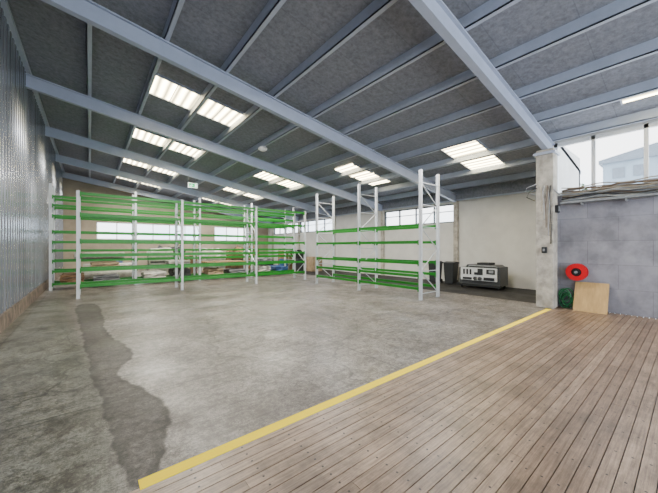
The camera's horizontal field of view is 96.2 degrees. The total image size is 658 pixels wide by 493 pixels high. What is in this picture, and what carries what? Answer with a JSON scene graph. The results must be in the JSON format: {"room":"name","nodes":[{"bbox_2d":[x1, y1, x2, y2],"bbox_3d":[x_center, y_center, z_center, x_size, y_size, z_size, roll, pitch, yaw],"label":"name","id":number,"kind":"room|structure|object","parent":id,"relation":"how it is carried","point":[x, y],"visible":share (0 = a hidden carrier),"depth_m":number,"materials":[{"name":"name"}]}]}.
{"room":"warehouse","nodes":[
{"label":"warehouse","id":0,"kind":"room"},
{"bbox_2d":[0,3,62,314],"bbox_3d":[-8.108,-1.851,7.754,0.055,6.421,30.758,0,0,-39],"label":"wall","id":1,"kind":"structure","parent":0,"point":[28,164],"depth_m":7.60,"materials":[{"name":"grey metal"}]},
{"bbox_2d":[0,0,64,171],"bbox_3d":[-8.071,-4.951,7.792,0.119,0.119,30.770,0,0,-39],"label":"beam","id":2,"kind":"structure","parent":1,"relation":"attached to","point":[4,3],"depth_m":7.40,"materials":[{"name":"metal"}]},
{"bbox_2d":[45,126,331,216],"bbox_3d":[-5.481,-3.482,16.561,15.113,2.716,0.144,0,0,-39],"label":"beam","id":3,"kind":"structure","parent":1,"relation":"attached to","point":[51,132],"depth_m":14.51,"materials":[{"name":"metal"}]},
{"bbox_2d":[188,175,197,187],"bbox_3d":[-6.989,-3.345,15.113,0.442,0.637,0.197,0,0,-39],"label":"exit sign","id":4,"kind":"object","parent":3,"relation":"hanging from","point":[191,185],"visible":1,"depth_m":15.06,"materials":[{"name":"white plastic"}]},
{"bbox_2d":[63,172,267,268],"bbox_3d":[-11.965,-1.870,24.567,15.453,7.140,0.204,0,0,-39],"label":"wall","id":5,"kind":"structure","parent":0,"point":[70,186],"depth_m":21.44,"materials":[{"name":"paint"}]},
{"bbox_2d":[96,222,198,240],"bbox_3d":[-13.771,-1.165,23.083,6.970,1.241,0.102,0,0,-39],"label":"window","id":6,"kind":"structure","parent":5,"relation":"in","point":[96,222],"depth_m":22.85,"materials":[{"name":"paint"}]},
{"bbox_2d":[214,227,248,240],"bbox_3d":[-8.882,-1.165,27.041,3.230,1.241,0.102,0,0,-39],"label":"window","id":7,"kind":"structure","parent":5,"relation":"in","point":[214,227],"depth_m":26.67,"materials":[{"name":"paint"}]},
{"bbox_2d":[272,228,273,264],"bbox_3d":[-5.345,-0.254,28.441,0.289,3.909,0.204,0,0,-39],"label":"column","id":8,"kind":"structure","parent":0,"point":[272,228],"depth_m":28.32,"materials":[{"name":"paint"}]},
{"bbox_2d":[62,171,272,222],"bbox_3d":[-11.237,-3.482,23.669,15.113,2.716,0.144,0,0,-39],"label":"beam","id":9,"kind":"structure","parent":8,"relation":"attached to","point":[71,176],"depth_m":21.00,"materials":[{"name":"metal"}]},
{"bbox_2d":[0,265,549,492],"bbox_3d":[-4.329,1.700,15.138,15.113,0.001,24.063,0,0,-39],"label":"floor","id":10,"kind":"structure","parent":0,"point":[108,389],"depth_m":4.62,"materials":[{"name":"concrete"}]},
{"bbox_2d":[146,247,173,274],"bbox_3d":[-9.315,0.858,16.300,1.270,1.684,1.011,0,0,-39],"label":"stack","id":11,"kind":"object","parent":10,"relation":"on","point":[149,262],"visible":0.32,"depth_m":15.91,"materials":[{"name":"plastic"}]},
{"bbox_2d":[49,183,293,290],"bbox_3d":[-6.808,-0.383,15.282,11.150,4.165,1.140,0,0,-39],"label":"rack","id":12,"kind":"object","parent":10,"relation":"on","point":[134,211],"visible":0.74,"depth_m":13.67,"materials":[{"name":"green metal"}]},
{"bbox_2d":[59,272,84,282],"bbox_3d":[-10.596,1.240,12.205,0.763,0.339,1.148,0,0,-39],"label":"wrapped bundle","id":13,"kind":"object","parent":12,"relation":"on","point":[71,276],"visible":0.9,"depth_m":11.78,"materials":[{"name":"wood"}]},
{"bbox_2d":[74,252,124,258],"bbox_3d":[-9.831,0.357,12.667,1.717,0.272,0.272,0,0,-39],"label":"roll","id":14,"kind":"object","parent":12,"relation":"on","point":[74,252],"visible":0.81,"depth_m":12.54,"materials":[{"name":"cardboard"}]},
{"bbox_2d":[90,261,119,266],"bbox_3d":[-9.772,0.767,12.875,1.012,0.299,1.144,0,0,-39],"label":"wrapped bundle","id":15,"kind":"object","parent":12,"relation":"on","point":[99,263],"visible":0.74,"depth_m":12.51,"materials":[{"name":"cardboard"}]},
{"bbox_2d":[93,273,119,280],"bbox_3d":[-9.732,1.308,12.899,0.923,0.202,1.147,0,0,-39],"label":"wrapped bundle","id":16,"kind":"object","parent":12,"relation":"on","point":[115,276],"visible":1,"depth_m":12.56,"materials":[{"name":"plastic"}]},
{"bbox_2d":[141,270,166,277],"bbox_3d":[-8.348,1.267,14.023,0.934,0.285,1.153,0,0,-39],"label":"wrapped bundle","id":17,"kind":"object","parent":12,"relation":"on","point":[155,273],"visible":0.99,"depth_m":13.66,"materials":[{"name":"plastic"}]},
{"bbox_2d":[165,260,189,263],"bbox_3d":[-7.520,0.777,14.688,1.018,0.278,1.150,0,0,-39],"label":"wrapped bundle","id":18,"kind":"object","parent":12,"relation":"on","point":[167,261],"visible":0.56,"depth_m":14.38,"materials":[{"name":"plastic"}]},
{"bbox_2d":[168,267,190,276],"bbox_3d":[-7.457,1.224,14.747,0.844,0.370,1.144,0,0,-39],"label":"wrapped bundle","id":19,"kind":"object","parent":12,"relation":"on","point":[171,271],"visible":0.73,"depth_m":14.44,"materials":[{"name":"plastic"}]},
{"bbox_2d":[202,267,223,274],"bbox_3d":[-6.200,1.257,15.761,0.848,0.305,1.153,0,0,-39],"label":"wrapped bundle","id":20,"kind":"object","parent":12,"relation":"on","point":[206,270],"visible":0.99,"depth_m":15.41,"materials":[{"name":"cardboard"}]},
{"bbox_2d":[201,260,244,262],"bbox_3d":[-5.768,0.834,16.126,2.218,0.165,1.200,0,0,-39],"label":"bundle","id":21,"kind":"object","parent":12,"relation":"on","point":[219,260],"visible":0.45,"depth_m":15.70,"materials":[{"name":"wood"}]},
{"bbox_2d":[223,268,245,272],"bbox_3d":[-5.276,1.301,16.508,1.014,0.217,1.154,0,0,-39],"label":"wrapped bundle","id":22,"kind":"object","parent":12,"relation":"on","point":[227,270],"visible":0.94,"depth_m":16.15,"materials":[{"name":"plastic"}]},
{"bbox_2d":[253,265,270,271],"bbox_3d":[-4.053,1.237,17.499,0.763,0.344,1.151,0,0,-39],"label":"wrapped bundle","id":23,"kind":"object","parent":12,"relation":"on","point":[260,268],"visible":0.77,"depth_m":17.08,"materials":[{"name":"plastic"}]},
{"bbox_2d":[253,258,271,260],"bbox_3d":[-4.020,0.777,17.525,0.847,0.279,1.151,0,0,-39],"label":"wrapped bundle","id":24,"kind":"object","parent":12,"relation":"on","point":[258,259],"visible":0.53,"depth_m":17.09,"materials":[{"name":"plastic"}]},
{"bbox_2d":[270,265,287,270],"bbox_3d":[-3.161,1.274,18.218,0.845,0.271,1.149,0,0,-39],"label":"wrapped bundle","id":25,"kind":"object","parent":12,"relation":"on","point":[276,267],"visible":0.91,"depth_m":17.85,"materials":[{"name":"blue plastic"}]},
{"bbox_2d":[157,245,185,259],"bbox_3d":[-10.819,0.769,20.115,1.699,1.862,1.357,0,0,-39],"label":"stack","id":26,"kind":"object","parent":10,"relation":"on","point":[159,246],"visible":0.05,"depth_m":19.90,"materials":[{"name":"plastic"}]},
{"bbox_2d":[178,255,196,273],"bbox_3d":[-8.459,1.102,17.537,0.935,1.197,0.857,0,0,-39],"label":"carton","id":27,"kind":"object","parent":10,"relation":"on","point":[191,260],"visible":0.3,"depth_m":17.34,"materials":[{"name":"cardboard"}]},
{"bbox_2d":[76,190,305,298],"bbox_3d":[-5.048,-0.076,12.879,9.093,3.553,1.140,0,0,-39],"label":"rack","id":28,"kind":"object","parent":10,"relation":"on","point":[79,215],"visible":1,"depth_m":11.79,"materials":[{"name":"green metal"}]},
{"bbox_2d":[197,247,222,270],"bbox_3d":[-8.768,0.864,21.767,1.528,1.671,1.339,0,0,-39],"label":"stack","id":29,"kind":"object","parent":10,"relation":"on","point":[212,247],"visible":0.13,"depth_m":21.33,"materials":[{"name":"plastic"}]},
{"bbox_2d":[203,255,225,268],"bbox_3d":[-6.998,0.999,17.958,1.183,1.403,1.019,0,0,-39],"label":"stack","id":30,"kind":"object","parent":10,"relation":"on","point":[212,259],"visible":0.16,"depth_m":17.58,"materials":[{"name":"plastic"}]},
{"bbox_2d":[225,247,245,268],"bbox_3d":[-6.055,0.854,19.163,1.101,1.692,1.014,0,0,-39],"label":"stack","id":31,"kind":"object","parent":10,"relation":"on","point":[235,266],"visible":0.27,"depth_m":18.79,"materials":[{"name":"cardboard"}]},
{"bbox_2d":[236,245,258,268],"bbox_3d":[-6.593,0.771,23.536,1.695,1.858,1.355,0,0,-39],"label":"stack","id":32,"kind":"object","parent":10,"relation":"on","point":[237,246],"visible":0.12,"depth_m":23.20,"materials":[{"name":"cardboard"}]},
{"bbox_2d":[278,250,292,269],"bbox_3d":[-3.117,0.974,21.206,0.765,1.452,0.857,0,0,-39],"label":"carton","id":33,"kind":"object","parent":10,"relation":"on","point":[290,267],"visible":0.38,"depth_m":20.97,"materials":[{"name":"cardboard"}]},
{"bbox_2d":[295,259,303,270],"bbox_3d":[-2.004,1.245,20.033,0.578,0.910,0.578,0,0,-39],"label":"drum","id":34,"kind":"object","parent":10,"relation":"on","point":[297,265],"visible":0.71,"depth_m":19.80,"materials":[{"name":"plastic"}]},
{"bbox_2d":[295,250,303,258],"bbox_3d":[-2.820,0.935,23.744,1.014,1.529,1.349,0,0,-39],"label":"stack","id":35,"kind":"object","parent":10,"relation":"on","point":[297,256],"visible":0.17,"depth_m":23.36,"materials":[{"name":"plastic"}]},
{"bbox_2d":[306,256,321,271],"bbox_3d":[-1.038,1.187,20.866,0.850,1.027,0.772,0,0,-39],"label":"carton","id":36,"kind":"object","parent":10,"relation":"on","point":[311,260],"visible":0.84,"depth_m":20.59,"materials":[{"name":"cardboard"}]},
{"bbox_2d":[138,309,550,489],"bbox_3d":[2.338,1.699,5.096,9.503,0.002,0.112,0,0,-39],"label":"floor marking","id":37,"kind":"object","parent":10,"relation":"on","point":[154,478],"depth_m":2.89,"materials":[{"name":"yellow paint"}]},
{"bbox_2d":[315,169,439,300],"bbox_3d":[1.544,-0.383,11.866,1.132,4.165,5.650,0,0,-39],"label":"rack","id":38,"kind":"object","parent":10,"relation":"on","point":[420,242],"visible":0.99,"depth_m":11.06,"materials":[{"name":"metal"}]},
{"bbox_2d":[428,261,442,282],"bbox_3d":[5.098,1.181,14.103,0.581,1.037,0.544,0,0,-39],"label":"wheelie bin","id":39,"kind":"object","parent":10,"relation":"on","point":[432,266],"visible":0.39,"depth_m":13.99,"materials":[{"name":"plastic"}]},
{"bbox_2d":[442,261,458,283],"bbox_3d":[5.590,1.181,13.495,0.581,1.037,0.544,0,0,-39],"label":"wheelie bin","id":40,"kind":"object","parent":10,"relation":"on","point":[450,267],"visible":0.92,"depth_m":13.33,"materials":[{"name":"plastic"}]},
{"bbox_2d":[456,262,507,289],"bbox_3d":[6.381,1.173,12.299,0.952,1.054,1.734,0,0,-39],"label":"machine","id":41,"kind":"object","parent":10,"relation":"on","point":[482,274],"visible":1,"depth_m":11.91,"materials":[{"name":"metal"}]},
{"bbox_3d":[-10.782,1.629,14.566,2.255,0.141,0.850,0,0,-39],"label":"pallet","id":42,"kind":"object","parent":10,"relation":"on","visible":0},
{"bbox_2d":[83,270,131,278],"bbox_3d":[-10.667,1.355,14.375,2.057,0.408,0.408,0,0,-39],"label":"roll","id":43,"kind":"object","parent":42,"relation":"on","point":[123,273],"visible":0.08,"depth_m":14.23,"materials":[{"name":"cardboard"}]},
{"bbox_2d":[83,263,131,271],"bbox_3d":[-10.795,1.003,14.533,2.057,0.408,0.408,0,0,-39],"label":"roll","id":44,"kind":"object","parent":43,"relation":"on","point":[120,264],"visible":0.1,"depth_m":14.70,"materials":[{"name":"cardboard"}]},
{"bbox_2d":[298,222,299,249],"bbox_3d":[-2.467,-0.254,24.887,0.289,3.909,0.204,0,0,-39],"label":"column","id":45,"kind":"structure","parent":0,"point":[298,222],"depth_m":24.77,"materials":[{"name":"paint"}]},
{"bbox_2d":[56,154,298,220],"bbox_3d":[-8.359,-3.482,20.115,15.113,2.716,0.144,0,0,-39],"label":"beam","id":46,"kind":"structure","parent":45,"relation":"attached to","point":[59,158],"depth_m":17.97,"materials":[{"name":"metal"}]},
{"bbox_2d":[7,0,657,218],"bbox_3d":[-2.249,-3.951,12.638,15.708,2.571,30.974,0,0,-39],"label":"ceiling","id":47,"kind":"structure","parent":0,"point":[53,40],"depth_m":7.12,"materials":[{"name":"grey metal"}]},
{"bbox_2d":[86,0,91,177],"bbox_3d":[-7.021,-4.748,8.643,0.102,0.238,30.770,0,0,-39],"label":"beam","id":48,"kind":"structure","parent":47,"relation":"attached to","point":[88,26],"depth_m":7.78,"materials":[{"name":"metal"}]},
{"bbox_2d":[117,177,158,187],"bbox_3d":[-12.675,-4.416,19.704,2.482,0.453,1.224,0,0,-39],"label":"window","id":49,"kind":"structure","parent":47,"relation":"attached to","point":[117,177],"depth_m":20.02,"materials":[{"name":"beige plastic"}]},
{"bbox_2d":[112,0,184,183],"bbox_3d":[-6.017,-4.548,9.456,0.102,0.238,30.770,0,0,-39],"label":"beam","id":50,"kind":"structure","parent":47,"relation":"attached to","point":[177,5],"depth_m":7.45,"materials":[{"name":"metal"}]},
{"bbox_2d":[123,158,174,175],"bbox_3d":[-9.787,-4.416,16.137,2.482,0.453,1.224,0,0,-39],"label":"window","id":51,"kind":"structure","parent":47,"relation":"attached to","point":[128,161],"depth_m":16.31,"materials":[{"name":"beige plastic"}]},
{"bbox_2d":[132,127,201,156],"bbox_3d":[-6.898,-4.416,12.570,2.482,0.453,1.224,0,0,-39],"label":"window","id":52,"kind":"structure","parent":47,"relation":"attached to","point":[141,134],"depth_m":12.49,"materials":[{"name":"beige plastic"}]},
{"bbox_2d":[149,73,243,126],"bbox_3d":[-4.052,-4.416,9.056,2.482,0.453,1.224,0,0,-39],"label":"window","id":53,"kind":"structure","parent":47,"relation":"attached to","point":[164,88],"depth_m":8.95,"materials":[{"name":"beige plastic"}]},
{"bbox_2d":[133,0,285,188],"bbox_3d":[-5.013,-4.348,10.269,0.102,0.238,30.770,0,0,-39],"label":"beam","id":54,"kind":"structure","parent":47,"relation":"attached to","point":[272,7],"depth_m":6.62,"materials":[{"name":"metal"}]},
{"bbox_2d":[222,188,258,197],"bbox_3d":[-5.770,-3.615,19.390,2.482,0.453,1.224,0,0,-39],"label":"window","id":55,"kind":"structure","parent":47,"relation":"attached to","point":[226,189],"depth_m":19.61,"materials":[{"name":"beige"}]},
{"bbox_2d":[153,0,397,192],"bbox_3d":[-4.008,-4.147,11.082,0.102,0.238,30.770,0,0,-39],"label":"beam","id":56,"kind":"structure","parent":47,"relation":"attached to","point":[374,9],"depth_m":6.47,"materials":[{"name":"metal"}]},
{"bbox_2d":[254,171,301,187],"bbox_3d":[-2.828,-3.615,15.757,2.482,0.453,1.224,0,0,-39],"label":"window","id":57,"kind":"structure","parent":47,"relation":"attached to","point":[267,176],"depth_m":15.77,"materials":[{"name":"beige plastic"}]},
{"bbox_2d":[172,0,520,197],"bbox_3d":[-3.004,-3.947,11.895,0.102,0.238,30.770,0,0,-39],"label":"beam","id":58,"kind":"structure","parent":47,"relation":"attached to","point":[491,8],"depth_m":6.47,"materials":[{"name":"metal"}]},
{"bbox_2d":[258,146,266,151],"bbox_3d":[-2.536,-3.743,11.290,0.340,0.170,0.340,0,0,-39],"label":"ceiling lamp","id":59,"kind":"object","parent":58,"relation":"attached to","point":[261,148],"visible":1,"depth_m":11.19,"materials":[{"name":"paint"}]},
{"bbox_2d":[335,163,391,185],"bbox_3d":[1.597,-3.293,13.587,2.482,0.453,1.224,0,0,-39],"label":"window","id":60,"kind":"structure","parent":47,"relation":"attached to","point":[353,165],"depth_m":13.43,"materials":[{"name":"beige plastic"}]},
{"bbox_2d":[253,156,535,215],"bbox_3d":[-0.140,-2.946,18.623,0.102,0.238,23.919,0,0,-39],"label":"beam","id":61,"kind":"structure","parent":47,"relation":"attached to","point":[528,160],"depth_m":12.11,"materials":[{"name":"paint"}]},
{"bbox_2d":[261,170,535,218],"bbox_3d":[0.864,-2.746,19.436,0.102,0.238,23.919,0,0,-39],"label":"beam","id":62,"kind":"structure","parent":47,"relation":"attached to","point":[529,174],"depth_m":13.26,"materials":[{"name":"metal"}]},
{"bbox_2d":[189,0,657,201],"bbox_3d":[-2.000,-3.747,12.708,0.102,0.238,30.770,0,0,-39],"label":"beam","id":63,"kind":"structure","parent":47,"relation":"attached to","point":[618,8],"depth_m":5.87,"materials":[{"name":"metal"}]},
{"bbox_2d":[209,37,657,203],"bbox_3d":[-0.996,-3.547,13.521,0.102,0.238,30.770,0,0,-39],"label":"beam","id":64,"kind":"structure","parent":47,"relation":"attached to","point":[650,47],"depth_m":6.76,"materials":[{"name":"metal"}]},
{"bbox_2d":[222,77,657,207],"bbox_3d":[0.008,-3.346,14.334,0.102,0.238,30.770,0,0,-39],"label":"beam","id":65,"kind":"structure","parent":47,"relation":"attached to","point":[651,85],"depth_m":8.12,"materials":[{"name":"metal"}]},
{"bbox_2d":[239,107,657,212],"bbox_3d":[1.012,-3.146,15.148,0.102,0.238,30.770,0,0,-39],"label":"beam","id":66,"kind":"structure","parent":47,"relation":"attached to","point":[649,114],"depth_m":9.12,"materials":[{"name":"metal"}]},
{"bbox_2d":[441,140,504,169],"bbox_3d":[4.946,-3.214,10.262,2.482,0.453,1.224,0,0,-39],"label":"window","id":67,"kind":"structure","parent":47,"relation":"attached to","point":[475,146],"depth_m":10.27,"materials":[{"name":"beige plastic"}]},
{"bbox_2d":[620,90,657,104],"bbox_3d":[7.120,-3.370,5.984,0.578,0.158,1.768,0,0,-39],"label":"window","id":68,"kind":"structure","parent":47,"relation":"attached to","point":[656,91],"depth_m":6.57,"materials":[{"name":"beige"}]},
{"bbox_2d":[381,210,384,274],"bbox_3d":[3.289,-0.254,17.779,0.289,3.909,0.204,0,0,-39],"label":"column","id":69,"kind":"structure","parent":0,"point":[382,211],"depth_m":17.66,"materials":[{"name":"paint"}]},
{"bbox_2d":[26,73,382,210],"bbox_3d":[-2.603,-3.482,13.007,15.113,2.716,0.144,0,0,-39],"label":"beam","id":70,"kind":"structure","parent":69,"relation":"attached to","point":[39,85],"depth_m":10.51,"materials":[{"name":"metal"}]},
{"bbox_2d":[273,189,535,223],"bbox_3d":[1.372,-2.227,19.956,0.017,0.068,23.749,0,0,-39],"label":"trim","id":71,"kind":"structure","parent":69,"relation":"attached to","point":[535,189],"depth_m":14.63,"materials":[{"name":"paint"}]},
{"bbox_2d":[130,306,657,492],"bbox_3d":[4.032,1.725,2.220,11.849,0.050,6.876,0,0,-39],"label":"floor","id":72,"kind":"structure","parent":0,"point":[519,408],"depth_m":2.75,"materials":[{"name":"brown wood"}]},
{"bbox_2d":[558,288,573,307],"bbox_3d":[6.594,1.413,8.205,0.214,0.551,0.335,0,0,-39],"label":"garden hose","id":73,"kind":"object","parent":72,"relation":"on","point":[568,293],"visible":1,"depth_m":8.18,"materials":[{"name":"green rubber"}]},
{"bbox_2d":[573,282,608,314],"bbox_3d":[6.893,1.326,7.770,0.332,0.748,0.680,0,0,-39],"label":"plywood sheet","id":74,"kind":"object","parent":72,"relation":"on","point":[588,297],"visible":1,"depth_m":7.74,"materials":[{"name":"beige wood"}]},
{"bbox_2d":[268,175,579,289],"bbox_3d":[1.578,-0.509,20.014,0.204,4.419,23.919,0,0,-39],"label":"wall","id":75,"kind":"structure","parent":0,"point":[510,243],"depth_m":13.83,"materials":[{"name":"beige paint"}]},
{"bbox_2d":[274,222,297,234],"bbox_3d":[-3.873,-1.649,26.690,0.102,0.918,4.369,0,0,-39],"label":"window","id":76,"kind":"structure","parent":75,"relation":"in","point":[295,222],"depth_m":26.71,"materials":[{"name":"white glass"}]},
{"bbox_2d":[300,218,331,232],"bbox_3d":[-0.995,-1.649,23.136,0.102,0.918,4.369,0,0,-39],"label":"window","id":77,"kind":"structure","parent":75,"relation":"in","point":[307,225],"depth_m":23.61,"materials":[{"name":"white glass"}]},
{"bbox_2d":[273,178,535,222],"bbox_3d":[1.412,-2.481,19.989,0.085,0.543,23.749,0,0,-39],"label":"trim","id":78,"kind":"structure","parent":75,"relation":"attached to","point":[519,185],"depth_m":14.09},
{"bbox_2d":[385,204,452,225],"bbox_3d":[4.761,-1.649,16.029,0.102,0.918,4.369,0,0,-39],"label":"window","id":79,"kind":"structure","parent":75,"relation":"in","point":[415,209],"depth_m":16.02,"materials":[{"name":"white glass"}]},
{"bbox_2d":[453,201,458,280],"bbox_3d":[6.167,-0.254,14.225,0.289,3.909,0.204,0,0,-39],"label":"pillar","id":80,"kind":"structure","parent":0,"point":[455,204],"depth_m":14.12,"materials":[{"name":"metal"}]},
{"bbox_2d":[41,0,456,201],"bbox_3d":[0.274,-3.482,9.453,15.113,2.716,0.144,0,0,-39],"label":"beam","id":81,"kind":"structure","parent":80,"relation":"attached to","point":[90,12],"depth_m":7.03,"materials":[{"name":"metal"}]},
{"bbox_2d":[533,148,559,308],"bbox_3d":[6.226,-0.515,8.411,0.646,4.429,0.510,0,0,-39],"label":"wall pillar","id":82,"kind":"structure","parent":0,"point":[546,160],"depth_m":8.22,"materials":[{"name":"paint"}]},
{"bbox_2d":[525,184,562,243],"bbox_3d":[6.087,-0.939,8.249,0.946,1.709,0.374,0,0,15],"label":"cables","id":83,"kind":"object","parent":82,"relation":"hanging from","point":[548,193],"visible":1,"depth_m":8.17,"materials":[{"name":"grey plastic"}]},
{"bbox_2d":[541,247,546,252],"bbox_3d":[5.987,0.085,8.206,0.078,0.170,0.119,0,0,-39],"label":"switch box","id":84,"kind":"object","parent":82,"relation":"attached to","point":[543,249],"visible":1,"depth_m":8.18,"materials":[{"name":"plastic"}]},
{"bbox_2d":[555,205,559,212],"bbox_3d":[6.344,-1.054,8.185,0.170,0.204,0.083,0,0,-39],"label":"junction box","id":85,"kind":"object","parent":82,"relation":"attached to","point":[557,207],"visible":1,"depth_m":8.13,"materials":[{"name":"plastic"}]},
{"bbox_2d":[559,146,579,192],"bbox_3d":[7.769,-0.762,9.748,3.434,4.924,0.170,0,0,-39],"label":"wall","id":86,"kind":"structure","parent":0,"point":[569,177],"depth_m":9.69,"materials":[{"name":"white paint"}]},
{"bbox_2d":[409,0,554,149],"bbox_3d":[1.917,-3.728,4.899,11.934,2.224,0.144,0,0,-39],"label":"beam","id":87,"kind":"structure","parent":86,"relation":"attached to","point":[436,13],"depth_m":5.63,"materials":[{"name":"metal"}]},
{"bbox_2d":[554,118,657,143],"bbox_3d":[8.723,-3.108,6.003,0.204,0.232,6.851,0,0,-39],"label":"beam","id":88,"kind":"structure","parent":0,"point":[656,119],"depth_m":7.65,"materials":[{"name":"grey metal"}]},
{"bbox_2d":[557,188,657,318],"bbox_3d":[8.723,0.119,6.003,0.204,3.162,6.851,0,0,-39],"label":"wall","id":89,"kind":"structure","parent":0,"point":[616,241],"depth_m":7.55,"materials":[{"name":"grey concrete"}]},
{"bbox_2d":[566,264,588,280],"bbox_3d":[6.748,0.680,8.024,0.323,0.456,0.456,0,0,-39],"label":"hose reel","id":90,"kind":"object","parent":89,"relation":"attached to","point":[576,272],"visible":1,"depth_m":7.94,"materials":[{"name":"red plastic"}]},
{"bbox_2d":[553,121,657,195],"bbox_3d":[8.721,-2.227,5.979,0.102,1.530,6.817,0,0,-39],"label":"window","id":91,"kind":"structure","parent":89,"relation":"in","point":[645,127],"depth_m":7.79,"materials":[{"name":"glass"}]},
{"bbox_2d":[560,175,657,204],"bbox_3d":[8.625,-1.408,5.760,0.221,0.537,6.596,0,0,-39],"label":"cable tray","id":92,"kind":"object","parent":89,"relation":"attached to","point":[627,185],"visible":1,"depth_m":7.49,"materials":[{"name":"grey metal"}]},
{"bbox_3d":[-8.223,-1.785,7.669,0.170,6.970,30.770,0,0,-39],"label":"wall","id":93,"kind":"structure","parent":0,"visible":0},
{"bbox_2d":[0,267,63,333],"bbox_3d":[-8.144,1.530,7.734,0.204,0.340,30.770,0,0,-39],"label":"baseboard","id":94,"kind":"structure","parent":93,"relation":"attached to","point":[6,318],"depth_m":7.52,"materials":[{"name":"concrete"}]},
{"label":"outside","id":95,"kind":"structure","parent":0,"visible":0},
{"bbox_2d":[598,142,657,184],"bbox_3d":[20.390,-1.785,18.042,7.140,8.670,4.760,0,0,-39],"label":"warehouse building","id":96,"kind":"structure","parent":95,"point":[627,166],"depth_m":16.72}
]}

